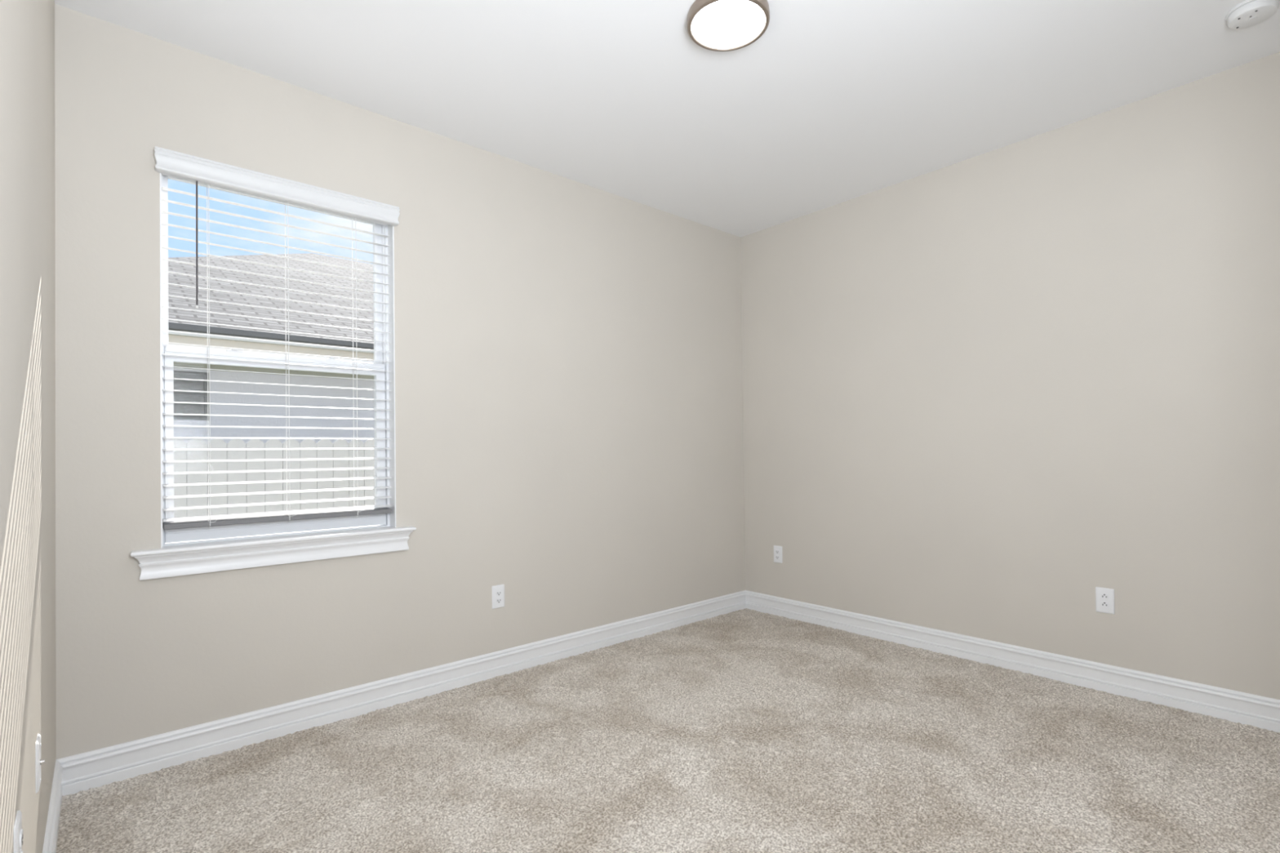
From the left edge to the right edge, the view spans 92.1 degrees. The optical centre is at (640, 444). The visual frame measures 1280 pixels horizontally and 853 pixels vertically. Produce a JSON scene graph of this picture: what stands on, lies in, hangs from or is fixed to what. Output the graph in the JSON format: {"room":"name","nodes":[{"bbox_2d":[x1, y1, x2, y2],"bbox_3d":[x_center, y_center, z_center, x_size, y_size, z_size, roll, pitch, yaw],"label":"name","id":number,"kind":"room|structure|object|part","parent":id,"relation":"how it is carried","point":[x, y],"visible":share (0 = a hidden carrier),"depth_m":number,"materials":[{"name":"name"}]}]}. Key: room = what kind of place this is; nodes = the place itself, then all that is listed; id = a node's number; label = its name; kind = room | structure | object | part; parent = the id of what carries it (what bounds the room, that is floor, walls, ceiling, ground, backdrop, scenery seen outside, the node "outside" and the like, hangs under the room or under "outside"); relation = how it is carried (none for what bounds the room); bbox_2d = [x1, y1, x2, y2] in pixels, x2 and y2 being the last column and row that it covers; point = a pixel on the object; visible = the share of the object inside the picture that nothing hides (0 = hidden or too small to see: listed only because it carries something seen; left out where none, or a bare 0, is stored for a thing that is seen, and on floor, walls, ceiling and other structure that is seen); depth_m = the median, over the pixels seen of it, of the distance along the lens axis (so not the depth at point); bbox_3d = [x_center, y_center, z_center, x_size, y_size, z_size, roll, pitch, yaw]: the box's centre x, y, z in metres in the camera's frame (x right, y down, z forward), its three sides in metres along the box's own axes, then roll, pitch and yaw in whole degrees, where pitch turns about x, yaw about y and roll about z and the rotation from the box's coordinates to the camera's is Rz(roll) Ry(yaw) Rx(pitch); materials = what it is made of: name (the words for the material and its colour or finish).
{"room":"empty bedroom","nodes":[
{"label":"empty bedroom","id":0,"kind":"room"},
{"bbox_2d":[0,0,55,852],"bbox_3d":[-1.032,-0.241,0.850,0.200,2.880,3.240,0,-1,-41],"label":"wall","id":1,"kind":"structure","parent":0,"point":[27,27],"depth_m":1.28,"materials":[{"name":"beige paint"}]},
{"bbox_2d":[13,809,22,852],"bbox_3d":[-1.124,0.733,1.115,0.009,0.118,0.072,0,-1,-41],"label":"wall outlet","id":2,"kind":"object","parent":1,"relation":"attached to","point":[18,831],"visible":1,"depth_m":1.10,"materials":[{"name":"white plastic"}]},
{"bbox_2d":[19,829,22,848],"bbox_3d":[-1.122,0.714,1.117,0.004,0.025,0.034,0,-1,-41],"label":"receptacle","id":3,"kind":"object","parent":2,"relation":"attached to","point":[20,830],"depth_m":1.11,"materials":[{"name":"grey plastic"}]},
{"bbox_2d":[35,733,44,793],"bbox_3d":[-1.448,0.766,1.489,0.014,0.118,0.072,0,-1,-41],"label":"wall plate","id":4,"kind":"object","parent":1,"relation":"attached to","point":[39,762],"visible":1,"depth_m":1.46,"materials":[{"name":"white plastic"}]},
{"bbox_3d":[-1.451,0.766,1.486,0.006,0.118,0.072,0,-1,-41],"label":"plate","id":5,"kind":"part","parent":4,"relation":"part of","materials":[{"name":"white plastic"}]},
{"bbox_2d":[42,760,62,852],"bbox_3d":[-0.974,1.128,0.952,0.018,0.143,3.120,0,-1,-41],"label":"baseboard","id":6,"kind":"structure","parent":1,"relation":"attached to","point":[50,845],"depth_m":1.85,"materials":[{"name":"white paint"}]},
{"bbox_2d":[54,4,745,759],"bbox_3d":[-0.699,-0.217,3.430,4.102,2.880,0.200,0,-1,-41],"label":"wall","id":7,"kind":"structure","parent":0,"point":[569,429],"depth_m":2.98,"materials":[{"name":"beige paint"}]},
{"bbox_2d":[129,173,416,580],"bbox_3d":[-1.522,-0.299,2.648,1.038,1.594,0.202,0,-1,-41],"label":"window","id":8,"kind":"structure","parent":7,"relation":"in","point":[196,550],"depth_m":2.62,"materials":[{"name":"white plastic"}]},
{"bbox_3d":[-1.486,0.443,2.609,1.038,0.109,0.120,0,-1,-41],"label":"sill","id":9,"kind":"part","parent":8,"relation":"part of","materials":[{"name":"white paint"}]},
{"bbox_3d":[-1.567,-0.719,2.705,0.844,0.728,0.026,0,-1,-41],"label":"sash","id":10,"kind":"part","parent":8,"relation":"part of","materials":[{"name":"white plastic"}]},
{"bbox_3d":[-1.538,-0.002,2.673,0.832,0.763,0.037,0,-1,-41],"label":"sash","id":11,"kind":"part","parent":8,"relation":"part of","materials":[{"name":"white plastic"}]},
{"bbox_2d":[153,146,399,529],"bbox_3d":[-1.490,-0.393,2.620,0.906,1.441,0.094,0,-1,-41],"label":"blind","id":12,"kind":"object","parent":8,"relation":"attached to","point":[171,163],"visible":0.98,"depth_m":2.57,"materials":[{"name":"white plastic"}]},
{"bbox_3d":[-1.715,-0.361,2.449,0.003,1.362,0.054,0,-1,-41],"label":"ladder cord","id":13,"kind":"part","parent":12,"relation":"part of","materials":[{"name":"white fabric"}]},
{"bbox_3d":[-1.497,0.310,2.625,0.848,0.024,0.051,0,-1,-41],"label":"rail","id":14,"kind":"part","parent":12,"relation":"part of","materials":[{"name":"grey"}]},
{"bbox_3d":[-1.507,-0.362,2.631,0.003,1.362,0.054,0,-1,-41],"label":"ladder cord","id":15,"kind":"part","parent":12,"relation":"part of","materials":[{"name":"white fabric"}]},
{"bbox_3d":[-1.302,-0.362,2.811,0.003,1.362,0.054,0,-1,-41],"label":"ladder cord","id":16,"kind":"part","parent":12,"relation":"part of","materials":[{"name":"white fabric"}]},
{"bbox_2d":[55,590,746,795],"bbox_3d":[-0.611,1.150,3.333,3.702,0.143,0.018,0,-1,-41],"label":"baseboard","id":17,"kind":"structure","parent":7,"relation":"attached to","point":[99,767],"depth_m":2.72,"materials":[{"name":"white paint"}]},
{"bbox_2d":[491,584,504,608],"bbox_3d":[-0.744,0.795,3.230,0.072,0.118,0.009,0,-1,-41],"label":"wall outlet","id":18,"kind":"object","parent":7,"relation":"attached to","point":[497,591],"visible":1,"depth_m":3.23,"materials":[{"name":"white plastic"}]},
{"bbox_2d":[495,597,502,603],"bbox_3d":[-0.742,0.815,3.228,0.034,0.025,0.004,0,-1,-41],"label":"receptacle","id":19,"kind":"object","parent":18,"relation":"attached to","point":[498,600],"depth_m":3.23,"materials":[{"name":"grey plastic"}]},
{"bbox_2d":[495,590,502,595],"bbox_3d":[-0.743,0.776,3.228,0.034,0.025,0.004,0,-1,-41],"label":"receptacle","id":20,"kind":"object","parent":18,"relation":"attached to","point":[498,593],"depth_m":3.23,"materials":[{"name":"grey plastic"}]},
{"bbox_2d":[54,0,1279,237],"bbox_3d":[1.262,-1.645,1.189,4.102,0.120,6.200,0,-1,-41],"label":"ceiling","id":21,"kind":"structure","parent":0,"point":[836,102],"depth_m":2.58,"materials":[{"name":"white paint"}]},
{"bbox_2d":[687,0,769,51],"bbox_3d":[0.317,-1.541,2.242,0.297,0.042,0.297,0,-1,-41],"label":"ceiling light","id":22,"kind":"object","parent":21,"relation":"attached to","point":[716,25],"visible":1,"depth_m":2.23,"materials":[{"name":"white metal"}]},
{"bbox_2d":[1225,0,1279,29],"bbox_3d":[2.220,-1.563,2.238,0.142,0.042,0.142,0,-1,-41],"label":"smoke detector","id":23,"kind":"object","parent":21,"relation":"attached to","point":[1249,13],"visible":1,"depth_m":2.22,"materials":[{"name":"white plastic"}]},
{"bbox_2d":[56,608,1279,852],"bbox_3d":[0.412,1.183,2.166,3.702,0.023,3.120,0,-1,-41],"label":"floor","id":24,"kind":"structure","parent":0,"point":[744,731],"depth_m":2.24,"materials":[{"name":"beige carpet"}]},
{"bbox_2d":[740,52,1279,699],"bbox_3d":[1.902,-0.248,3.423,0.200,2.880,3.240,0,-1,-41],"label":"wall","id":25,"kind":"structure","parent":0,"point":[984,394],"depth_m":3.08,"materials":[{"name":"beige paint"}]},
{"bbox_2d":[773,545,782,563],"bbox_3d":[0.963,0.771,4.338,0.009,0.118,0.072,0,-1,-41],"label":"wall outlet","id":26,"kind":"object","parent":25,"relation":"attached to","point":[777,549],"visible":1,"depth_m":4.33,"materials":[{"name":"white plastic"}]},
{"bbox_2d":[745,590,1279,732],"bbox_3d":[1.797,1.122,3.381,0.018,0.143,3.120,0,-1,-41],"label":"baseboard","id":27,"kind":"structure","parent":25,"relation":"attached to","point":[1235,706],"depth_m":3.08,"materials":[{"name":"white paint"}]},
{"bbox_2d":[1095,586,1114,613],"bbox_3d":[2.201,0.739,2.926,0.009,0.118,0.072,0,-1,-41],"label":"wall outlet","id":28,"kind":"object","parent":25,"relation":"attached to","point":[1104,597],"visible":1,"depth_m":2.92,"materials":[{"name":"white plastic"}]},
{"bbox_2d":[1100,601,1109,608],"bbox_3d":[2.200,0.759,2.924,0.004,0.025,0.034,0,-1,-41],"label":"receptacle","id":29,"kind":"object","parent":28,"relation":"attached to","point":[1103,604],"depth_m":2.92,"materials":[{"name":"white plastic"}]},
{"bbox_2d":[1100,593,1109,599],"bbox_3d":[2.199,0.720,2.925,0.004,0.025,0.034,0,-1,-41],"label":"receptacle","id":30,"kind":"object","parent":28,"relation":"attached to","point":[1103,596],"depth_m":2.92,"materials":[{"name":"white plastic"}]},
{"label":"outside","id":31,"kind":"structure","parent":0,"visible":0},
{"bbox_3d":[-12.465,2.121,19.666,60.000,0.100,39.799,0,-1,-41],"label":"ground","id":32,"kind":"structure","parent":31,"visible":0},
{"bbox_2d":[168,253,374,457],"bbox_3d":[-3.396,-1.375,23.094,29.830,6.750,23.810,0,-1,-41],"label":"neighbouring house","id":33,"kind":"structure","parent":32,"relation":"on","point":[175,302],"depth_m":7.56,"materials":[{"name":"white paint"}]},
{"bbox_3d":[-5.287,-0.538,6.613,1.015,0.478,0.005,0,-1,-41],"label":"pane","id":34,"kind":"part","parent":33,"relation":"part of","materials":[{"name":"clear glass"}]},
{"bbox_2d":[173,438,374,518],"bbox_3d":[-2.875,0.875,5.476,6.118,1.852,0.060,0,-1,-41],"label":"privacy fence","id":35,"kind":"object","parent":32,"relation":"on","point":[178,443],"visible":0.18,"depth_m":5.21,"materials":[{"name":"white plastic"}]}
]}

